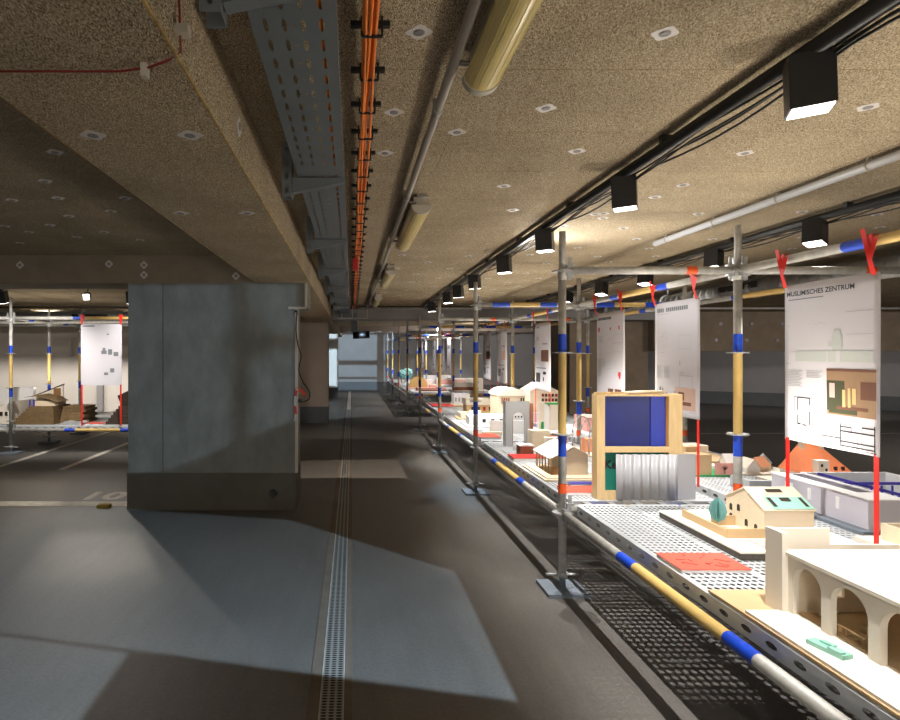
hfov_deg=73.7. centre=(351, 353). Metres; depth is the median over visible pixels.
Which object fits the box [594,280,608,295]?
spotlight
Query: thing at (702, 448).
model
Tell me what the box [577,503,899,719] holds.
plank
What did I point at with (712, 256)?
spotlight
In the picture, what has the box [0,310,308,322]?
beam
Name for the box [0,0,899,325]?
ceiling
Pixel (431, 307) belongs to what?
spotlight
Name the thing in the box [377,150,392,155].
plate
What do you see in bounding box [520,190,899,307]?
track
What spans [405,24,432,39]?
plate
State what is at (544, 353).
picture
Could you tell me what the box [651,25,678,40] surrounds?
plate
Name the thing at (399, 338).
scaffold
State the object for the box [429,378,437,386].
model
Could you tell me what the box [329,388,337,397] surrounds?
plinth
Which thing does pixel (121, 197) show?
plate
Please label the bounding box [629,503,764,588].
plank
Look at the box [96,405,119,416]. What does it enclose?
model
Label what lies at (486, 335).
poster
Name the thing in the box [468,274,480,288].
spotlight
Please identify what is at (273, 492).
plug
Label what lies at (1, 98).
trim
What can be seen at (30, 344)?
wall
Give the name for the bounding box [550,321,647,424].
wall
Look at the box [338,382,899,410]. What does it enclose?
baseboard
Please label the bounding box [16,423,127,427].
plank
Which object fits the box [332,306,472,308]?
trim
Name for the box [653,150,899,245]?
pipe
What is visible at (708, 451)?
plank
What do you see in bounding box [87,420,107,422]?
plank
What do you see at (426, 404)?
plank
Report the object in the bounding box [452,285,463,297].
spotlight
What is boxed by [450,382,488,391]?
model
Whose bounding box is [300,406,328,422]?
plinth
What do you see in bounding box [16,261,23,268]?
plate
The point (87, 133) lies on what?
plate
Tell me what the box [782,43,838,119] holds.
spotlight
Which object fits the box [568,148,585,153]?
plate
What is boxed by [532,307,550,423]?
poster
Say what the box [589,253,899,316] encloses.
pipe
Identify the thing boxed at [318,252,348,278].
bracket
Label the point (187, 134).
plate
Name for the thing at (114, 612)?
floor
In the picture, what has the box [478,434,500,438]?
booklet
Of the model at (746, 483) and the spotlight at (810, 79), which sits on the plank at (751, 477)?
the model at (746, 483)
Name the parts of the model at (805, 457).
board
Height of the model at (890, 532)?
0.190 m
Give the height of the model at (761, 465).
0.118 m
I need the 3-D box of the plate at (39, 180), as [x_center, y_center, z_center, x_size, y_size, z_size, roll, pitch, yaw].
[-1.650,-0.928,3.172,0.065,0.007,0.065,0,0,45]
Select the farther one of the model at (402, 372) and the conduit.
the model at (402, 372)
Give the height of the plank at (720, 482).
0.070 m
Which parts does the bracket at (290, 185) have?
arm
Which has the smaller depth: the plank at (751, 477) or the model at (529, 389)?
the plank at (751, 477)
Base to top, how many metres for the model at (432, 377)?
0.200 m
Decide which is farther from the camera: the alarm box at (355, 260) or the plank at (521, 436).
the plank at (521, 436)
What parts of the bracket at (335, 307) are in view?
arm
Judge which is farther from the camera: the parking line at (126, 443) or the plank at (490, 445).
the parking line at (126, 443)
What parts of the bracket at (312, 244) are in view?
arm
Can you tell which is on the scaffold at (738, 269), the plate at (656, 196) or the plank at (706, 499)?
the plank at (706, 499)
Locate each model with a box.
[0,387,35,423]
[13,384,96,423]
[58,420,88,424]
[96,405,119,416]
[106,391,127,423]
[396,368,412,383]
[408,376,432,388]
[409,387,449,392]
[423,375,450,380]
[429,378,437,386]
[433,378,465,385]
[449,393,469,406]
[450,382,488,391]
[453,410,480,418]
[460,414,502,427]
[462,397,489,413]
[466,378,482,388]
[482,413,523,434]
[489,386,526,413]
[503,401,532,445]
[516,443,533,453]
[520,382,557,420]
[522,439,591,481]
[528,429,569,448]
[538,402,557,430]
[566,414,591,435]
[572,415,591,456]
[592,390,695,499]
[659,487,858,560]
[682,442,720,462]
[682,445,732,476]
[708,526,899,718]
[712,453,779,474]
[730,475,771,486]
[755,441,851,479]
[770,472,899,535]
[853,523,899,543]
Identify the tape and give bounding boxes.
[294,387,305,420]
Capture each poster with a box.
[80,315,122,425]
[422,341,423,367]
[431,336,434,373]
[441,333,443,371]
[446,333,450,372]
[481,322,490,396]
[495,321,506,386]
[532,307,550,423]
[592,289,624,391]
[649,275,699,486]
[775,228,880,543]
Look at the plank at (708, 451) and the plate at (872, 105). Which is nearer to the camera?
the plate at (872, 105)
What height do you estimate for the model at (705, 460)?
0.200 m
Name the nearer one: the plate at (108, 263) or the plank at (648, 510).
the plank at (648, 510)
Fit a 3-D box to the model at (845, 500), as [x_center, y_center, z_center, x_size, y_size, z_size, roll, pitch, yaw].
[3.020,0.830,3.410,0.840,0.188,0.820,0,0,0]
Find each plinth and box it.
[127,463,300,509]
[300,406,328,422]
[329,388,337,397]
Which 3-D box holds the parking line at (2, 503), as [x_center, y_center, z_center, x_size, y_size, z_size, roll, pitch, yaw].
[-3.365,1.469,5.790,2.470,0.002,0.180,0,0,0]
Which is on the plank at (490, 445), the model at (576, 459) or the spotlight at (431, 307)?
the model at (576, 459)
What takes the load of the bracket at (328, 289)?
hanging from the ceiling
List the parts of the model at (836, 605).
board, railing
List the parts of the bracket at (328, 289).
arm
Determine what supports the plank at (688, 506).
on the scaffold at (738, 269)
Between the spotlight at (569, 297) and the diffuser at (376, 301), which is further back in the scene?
the diffuser at (376, 301)
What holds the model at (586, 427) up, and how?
on the plank at (568, 421)
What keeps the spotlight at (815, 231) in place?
attached to the track at (848, 208)
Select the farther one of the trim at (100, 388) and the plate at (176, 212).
the trim at (100, 388)
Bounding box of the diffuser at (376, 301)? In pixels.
[372,298,380,306]
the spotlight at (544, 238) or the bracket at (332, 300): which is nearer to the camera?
the spotlight at (544, 238)
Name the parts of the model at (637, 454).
post, blue panel, green panel, rail, rail, rail, post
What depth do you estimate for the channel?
3.31 m
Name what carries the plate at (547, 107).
attached to the ceiling
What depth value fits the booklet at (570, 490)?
3.90 m
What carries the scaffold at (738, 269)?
on the floor
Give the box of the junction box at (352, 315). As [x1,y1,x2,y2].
[338,305,367,318]
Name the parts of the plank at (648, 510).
plate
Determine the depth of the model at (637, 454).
3.74 m
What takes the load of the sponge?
on the floor
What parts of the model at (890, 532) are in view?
board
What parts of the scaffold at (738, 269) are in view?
plate, plate, plate, plate, plate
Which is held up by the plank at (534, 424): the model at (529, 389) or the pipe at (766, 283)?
the model at (529, 389)
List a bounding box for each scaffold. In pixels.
[0,298,127,454]
[384,321,501,416]
[413,225,899,719]
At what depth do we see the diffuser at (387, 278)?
6.58 m
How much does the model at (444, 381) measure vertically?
0.200 m
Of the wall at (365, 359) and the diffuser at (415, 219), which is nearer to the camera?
the diffuser at (415, 219)
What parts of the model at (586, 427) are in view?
board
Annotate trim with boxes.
[0,96,252,281]
[97,385,103,411]
[142,0,331,319]
[162,284,162,472]
[288,283,306,472]
[295,283,309,310]
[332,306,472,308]
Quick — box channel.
[306,391,351,719]
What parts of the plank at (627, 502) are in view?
plate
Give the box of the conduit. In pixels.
[368,0,482,306]
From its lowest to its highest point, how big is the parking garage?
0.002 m
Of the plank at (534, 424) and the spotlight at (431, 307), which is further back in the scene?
the spotlight at (431, 307)
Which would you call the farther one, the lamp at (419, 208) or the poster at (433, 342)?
the poster at (433, 342)
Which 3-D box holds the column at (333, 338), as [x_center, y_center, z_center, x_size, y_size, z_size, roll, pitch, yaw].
[-1.290,0.401,19.860,1.640,2.139,0.520,0,0,0]
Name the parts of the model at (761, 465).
board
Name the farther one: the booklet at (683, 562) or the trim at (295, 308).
the trim at (295, 308)
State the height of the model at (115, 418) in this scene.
0.660 m
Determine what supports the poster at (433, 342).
hanging from the scaffold at (399, 338)
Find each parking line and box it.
[0,432,108,466]
[0,501,126,505]
[58,442,127,469]
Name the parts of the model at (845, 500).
board, frame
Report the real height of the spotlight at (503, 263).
0.196 m
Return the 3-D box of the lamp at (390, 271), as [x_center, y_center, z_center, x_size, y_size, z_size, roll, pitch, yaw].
[0.389,-0.871,6.740,0.152,0.118,1.280,0,0,0]
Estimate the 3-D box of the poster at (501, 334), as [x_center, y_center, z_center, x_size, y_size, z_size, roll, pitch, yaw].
[2.398,0.171,9.442,0.064,1.501,0.660,0,0,0]
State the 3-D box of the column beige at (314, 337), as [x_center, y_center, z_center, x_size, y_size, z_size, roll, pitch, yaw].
[-1.310,0.401,12.830,1.600,2.139,0.520,0,0,0]
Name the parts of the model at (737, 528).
board, mint roof panel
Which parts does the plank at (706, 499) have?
plate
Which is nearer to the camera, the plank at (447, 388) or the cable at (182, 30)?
the cable at (182, 30)
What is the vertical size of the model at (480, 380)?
0.280 m
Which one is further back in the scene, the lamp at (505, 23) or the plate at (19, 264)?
the plate at (19, 264)
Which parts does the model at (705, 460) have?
board, panel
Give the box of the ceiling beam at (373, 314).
[332,309,654,320]
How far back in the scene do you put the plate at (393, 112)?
2.26 m
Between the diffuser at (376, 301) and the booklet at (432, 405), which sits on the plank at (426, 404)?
the booklet at (432, 405)
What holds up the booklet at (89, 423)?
on the plank at (19, 425)
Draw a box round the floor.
[0,391,899,719]
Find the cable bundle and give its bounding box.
[351,0,389,308]
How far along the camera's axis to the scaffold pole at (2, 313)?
11.50 m
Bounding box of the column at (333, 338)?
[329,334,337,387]
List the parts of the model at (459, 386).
board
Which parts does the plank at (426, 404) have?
rail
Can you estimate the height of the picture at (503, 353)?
0.144 m
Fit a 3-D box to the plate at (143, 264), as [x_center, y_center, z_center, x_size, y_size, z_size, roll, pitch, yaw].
[-1.960,-0.839,5.557,0.074,0.074,0.006,0,0,0]
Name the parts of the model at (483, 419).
board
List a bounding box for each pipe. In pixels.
[0,306,127,308]
[357,307,899,308]
[589,253,899,316]
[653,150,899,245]
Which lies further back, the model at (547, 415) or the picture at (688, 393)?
the model at (547, 415)
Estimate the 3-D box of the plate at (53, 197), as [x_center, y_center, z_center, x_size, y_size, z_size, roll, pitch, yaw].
[-1.753,-0.928,3.517,0.065,0.007,0.065,0,0,45]
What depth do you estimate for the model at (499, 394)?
7.98 m
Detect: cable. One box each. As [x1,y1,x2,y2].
[0,0,190,79]
[294,310,309,402]
[317,0,348,312]
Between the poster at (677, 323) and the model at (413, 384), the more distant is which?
the model at (413, 384)
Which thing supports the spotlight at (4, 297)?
hanging from the track
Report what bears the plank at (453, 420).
on the scaffold at (738, 269)
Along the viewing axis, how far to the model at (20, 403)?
9.52 m
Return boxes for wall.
[0,327,127,411]
[338,333,899,405]
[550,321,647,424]
[648,309,899,350]
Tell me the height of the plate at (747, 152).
0.007 m
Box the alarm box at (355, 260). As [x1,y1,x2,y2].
[353,257,357,270]
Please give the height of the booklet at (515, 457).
0.030 m
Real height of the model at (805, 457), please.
0.337 m
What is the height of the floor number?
0.001 m
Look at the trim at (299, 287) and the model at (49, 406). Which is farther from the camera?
the model at (49, 406)
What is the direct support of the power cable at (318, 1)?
in the cable tray
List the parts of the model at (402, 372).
tree crown, tree crown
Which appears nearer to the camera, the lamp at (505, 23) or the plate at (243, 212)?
the lamp at (505, 23)
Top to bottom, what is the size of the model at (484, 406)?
0.230 m
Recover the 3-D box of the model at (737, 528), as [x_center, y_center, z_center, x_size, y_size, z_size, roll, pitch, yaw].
[2.055,0.797,2.990,0.634,0.253,0.704,0,0,0]
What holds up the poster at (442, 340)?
hanging from the scaffold at (399, 338)
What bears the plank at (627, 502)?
on the scaffold at (738, 269)
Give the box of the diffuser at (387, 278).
[380,272,393,287]
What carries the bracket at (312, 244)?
hanging from the ceiling
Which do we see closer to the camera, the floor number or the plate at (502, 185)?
the plate at (502, 185)
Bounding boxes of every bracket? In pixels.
[199,0,299,28]
[282,142,344,199]
[306,216,347,253]
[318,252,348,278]
[325,276,348,294]
[330,292,349,304]
[333,297,349,311]
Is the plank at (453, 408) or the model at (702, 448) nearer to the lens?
the model at (702, 448)
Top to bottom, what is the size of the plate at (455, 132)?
0.007 m
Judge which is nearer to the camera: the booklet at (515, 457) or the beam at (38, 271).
the booklet at (515, 457)
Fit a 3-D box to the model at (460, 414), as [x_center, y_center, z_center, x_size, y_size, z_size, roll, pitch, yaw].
[1.750,0.869,8.550,0.500,0.110,0.400,0,0,0]
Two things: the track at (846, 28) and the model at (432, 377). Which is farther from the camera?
the model at (432, 377)
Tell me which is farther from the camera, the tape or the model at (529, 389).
the model at (529, 389)
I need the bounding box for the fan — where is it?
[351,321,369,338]
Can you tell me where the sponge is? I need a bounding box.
[96,503,111,508]
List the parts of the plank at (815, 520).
rail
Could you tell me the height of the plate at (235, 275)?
0.074 m
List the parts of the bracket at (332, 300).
arm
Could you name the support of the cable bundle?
attached to the ceiling
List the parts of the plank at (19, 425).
rail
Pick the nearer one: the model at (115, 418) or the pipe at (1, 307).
the model at (115, 418)
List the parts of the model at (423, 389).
board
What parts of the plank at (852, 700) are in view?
plate, rail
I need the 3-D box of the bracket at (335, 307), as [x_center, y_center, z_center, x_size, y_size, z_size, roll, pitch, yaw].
[-0.169,-0.810,9.620,0.278,0.240,0.062,0,0,0]
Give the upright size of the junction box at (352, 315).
0.270 m
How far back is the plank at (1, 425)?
8.77 m
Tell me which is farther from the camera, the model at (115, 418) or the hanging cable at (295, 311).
the model at (115, 418)
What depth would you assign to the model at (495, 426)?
6.85 m
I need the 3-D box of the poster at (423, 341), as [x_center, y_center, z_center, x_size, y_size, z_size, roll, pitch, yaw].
[2.398,0.015,19.902,0.064,1.190,0.660,0,0,0]
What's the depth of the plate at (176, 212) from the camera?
2.79 m
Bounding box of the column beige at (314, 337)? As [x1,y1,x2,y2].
[300,323,328,406]
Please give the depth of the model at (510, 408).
5.90 m
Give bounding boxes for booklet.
[85,422,105,424]
[429,404,454,406]
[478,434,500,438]
[507,454,544,460]
[557,486,591,494]
[567,482,591,485]
[656,553,751,572]
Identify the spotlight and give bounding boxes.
[0,289,8,303]
[83,289,90,299]
[427,302,435,311]
[442,292,452,303]
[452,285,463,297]
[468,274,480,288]
[496,255,511,273]
[535,227,554,252]
[566,291,573,302]
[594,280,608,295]
[611,173,637,211]
[637,274,653,285]
[703,247,723,265]
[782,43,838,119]
[801,216,828,247]
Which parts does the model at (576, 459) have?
board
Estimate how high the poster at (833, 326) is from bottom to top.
1.501 m
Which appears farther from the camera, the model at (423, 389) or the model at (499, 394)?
the model at (423, 389)
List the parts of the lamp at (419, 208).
mounting arm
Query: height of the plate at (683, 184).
0.007 m
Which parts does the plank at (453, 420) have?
rail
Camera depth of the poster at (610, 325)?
5.45 m
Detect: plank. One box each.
[0,424,18,427]
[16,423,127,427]
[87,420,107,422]
[402,387,422,393]
[424,402,456,416]
[441,402,462,412]
[445,416,502,442]
[446,387,469,393]
[484,442,621,504]
[488,428,523,442]
[514,442,671,504]
[533,421,588,441]
[566,418,573,424]
[567,442,713,503]
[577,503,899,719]
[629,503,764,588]
[680,503,725,509]
[696,477,732,502]
[705,463,761,484]
[708,451,771,475]
[814,518,862,543]
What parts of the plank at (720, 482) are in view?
rail, rail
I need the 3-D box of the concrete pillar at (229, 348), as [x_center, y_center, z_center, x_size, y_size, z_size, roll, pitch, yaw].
[-1.323,0.401,5.820,1.573,2.139,0.520,0,0,0]
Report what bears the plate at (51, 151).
attached to the ceiling
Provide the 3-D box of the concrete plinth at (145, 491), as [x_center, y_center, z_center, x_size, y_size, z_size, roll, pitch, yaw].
[-1.325,1.295,5.820,1.587,0.350,0.536,0,0,0]
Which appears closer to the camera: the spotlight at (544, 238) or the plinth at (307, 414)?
the spotlight at (544, 238)
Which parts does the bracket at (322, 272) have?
arm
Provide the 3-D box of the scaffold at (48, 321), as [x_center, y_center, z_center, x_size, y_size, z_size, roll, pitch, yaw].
[-5.030,0.320,9.800,5.390,2.300,2.450,0,0,0]
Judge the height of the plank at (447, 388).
0.070 m
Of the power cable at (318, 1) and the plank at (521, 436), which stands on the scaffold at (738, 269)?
the plank at (521, 436)
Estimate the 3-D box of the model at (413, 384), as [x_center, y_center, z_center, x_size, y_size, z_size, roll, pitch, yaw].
[1.900,0.764,16.110,0.800,0.320,0.620,0,0,0]
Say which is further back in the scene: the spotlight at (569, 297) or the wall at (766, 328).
the wall at (766, 328)
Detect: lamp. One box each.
[371,293,381,306]
[378,264,396,288]
[394,194,431,251]
[459,0,542,95]
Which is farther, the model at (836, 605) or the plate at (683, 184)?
the plate at (683, 184)
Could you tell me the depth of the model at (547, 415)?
6.14 m
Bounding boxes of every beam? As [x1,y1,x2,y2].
[0,255,253,288]
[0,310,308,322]
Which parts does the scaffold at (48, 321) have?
plate, plate, plate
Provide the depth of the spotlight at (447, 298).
8.30 m
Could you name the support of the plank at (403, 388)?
on the scaffold at (399, 338)
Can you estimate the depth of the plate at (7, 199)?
3.56 m
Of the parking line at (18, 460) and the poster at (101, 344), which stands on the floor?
the parking line at (18, 460)
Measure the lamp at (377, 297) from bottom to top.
0.118 m
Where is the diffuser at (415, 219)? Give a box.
[396,209,428,250]
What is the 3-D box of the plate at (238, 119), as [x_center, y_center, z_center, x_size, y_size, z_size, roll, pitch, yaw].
[-0.391,-0.790,2.050,0.006,0.074,0.074,0,0,0]
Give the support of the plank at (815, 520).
on the scaffold at (738, 269)
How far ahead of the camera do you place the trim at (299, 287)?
5.57 m
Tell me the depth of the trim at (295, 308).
5.55 m
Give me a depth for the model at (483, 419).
7.55 m
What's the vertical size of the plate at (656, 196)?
0.007 m
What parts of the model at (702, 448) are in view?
board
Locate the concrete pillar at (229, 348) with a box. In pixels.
[128,283,299,472]
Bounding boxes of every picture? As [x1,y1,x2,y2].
[486,351,489,358]
[501,351,505,359]
[541,350,547,361]
[675,387,694,411]
[826,368,875,415]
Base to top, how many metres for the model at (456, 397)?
0.210 m
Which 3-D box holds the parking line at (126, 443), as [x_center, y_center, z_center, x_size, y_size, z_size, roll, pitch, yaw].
[-3.700,1.469,9.250,0.090,0.001,3.500,0,0,0]
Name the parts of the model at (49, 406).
tall door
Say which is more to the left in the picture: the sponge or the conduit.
the sponge
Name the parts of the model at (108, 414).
board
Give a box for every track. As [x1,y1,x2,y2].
[421,0,899,309]
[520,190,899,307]
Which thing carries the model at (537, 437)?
on the plank at (627, 502)
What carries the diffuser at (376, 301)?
attached to the lamp at (377, 297)
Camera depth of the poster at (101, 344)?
8.66 m
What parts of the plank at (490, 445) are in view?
plate, rail, plate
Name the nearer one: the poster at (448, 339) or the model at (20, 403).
the model at (20, 403)
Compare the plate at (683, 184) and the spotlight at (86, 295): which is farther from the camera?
the spotlight at (86, 295)
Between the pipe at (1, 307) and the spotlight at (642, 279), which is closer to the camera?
the spotlight at (642, 279)
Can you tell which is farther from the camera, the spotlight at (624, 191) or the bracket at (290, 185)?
the spotlight at (624, 191)
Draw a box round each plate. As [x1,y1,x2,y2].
[5,198,18,201]
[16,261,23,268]
[38,179,51,182]
[46,149,63,154]
[51,196,64,199]
[80,130,105,139]
[105,260,112,267]
[119,196,131,199]
[140,261,147,268]
[140,271,147,278]
[173,211,188,214]
[177,130,202,139]
[232,272,239,279]
[237,116,240,136]
[239,211,254,214]
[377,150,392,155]
[384,108,403,116]
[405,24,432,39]
[447,128,465,135]
[497,184,510,187]
[535,103,555,112]
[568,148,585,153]
[648,195,661,198]
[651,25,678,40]
[676,183,689,186]
[736,150,753,155]
[856,102,879,111]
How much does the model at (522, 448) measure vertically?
0.100 m
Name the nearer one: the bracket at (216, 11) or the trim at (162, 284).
the bracket at (216, 11)
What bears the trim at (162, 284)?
attached to the concrete pillar at (229, 348)
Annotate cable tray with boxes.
[247,0,349,312]
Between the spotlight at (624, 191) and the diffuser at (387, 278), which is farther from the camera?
the diffuser at (387, 278)
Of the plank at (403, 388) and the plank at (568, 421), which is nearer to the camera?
the plank at (568, 421)
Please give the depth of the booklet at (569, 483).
4.11 m
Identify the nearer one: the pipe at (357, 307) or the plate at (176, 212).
the plate at (176, 212)
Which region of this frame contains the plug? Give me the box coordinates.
[269,489,276,498]
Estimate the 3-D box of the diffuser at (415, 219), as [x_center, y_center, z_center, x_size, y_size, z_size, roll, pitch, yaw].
[0.405,-0.841,4.060,0.112,0.050,1.256,0,0,0]
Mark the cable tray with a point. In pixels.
(310, 12)
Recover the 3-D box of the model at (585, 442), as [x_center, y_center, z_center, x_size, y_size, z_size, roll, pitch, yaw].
[2.240,0.761,5.550,0.260,0.325,0.500,0,0,0]
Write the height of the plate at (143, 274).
0.074 m
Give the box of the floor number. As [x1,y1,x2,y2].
[82,492,126,499]
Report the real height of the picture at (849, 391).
0.220 m
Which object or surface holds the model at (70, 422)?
on the plank at (19, 425)

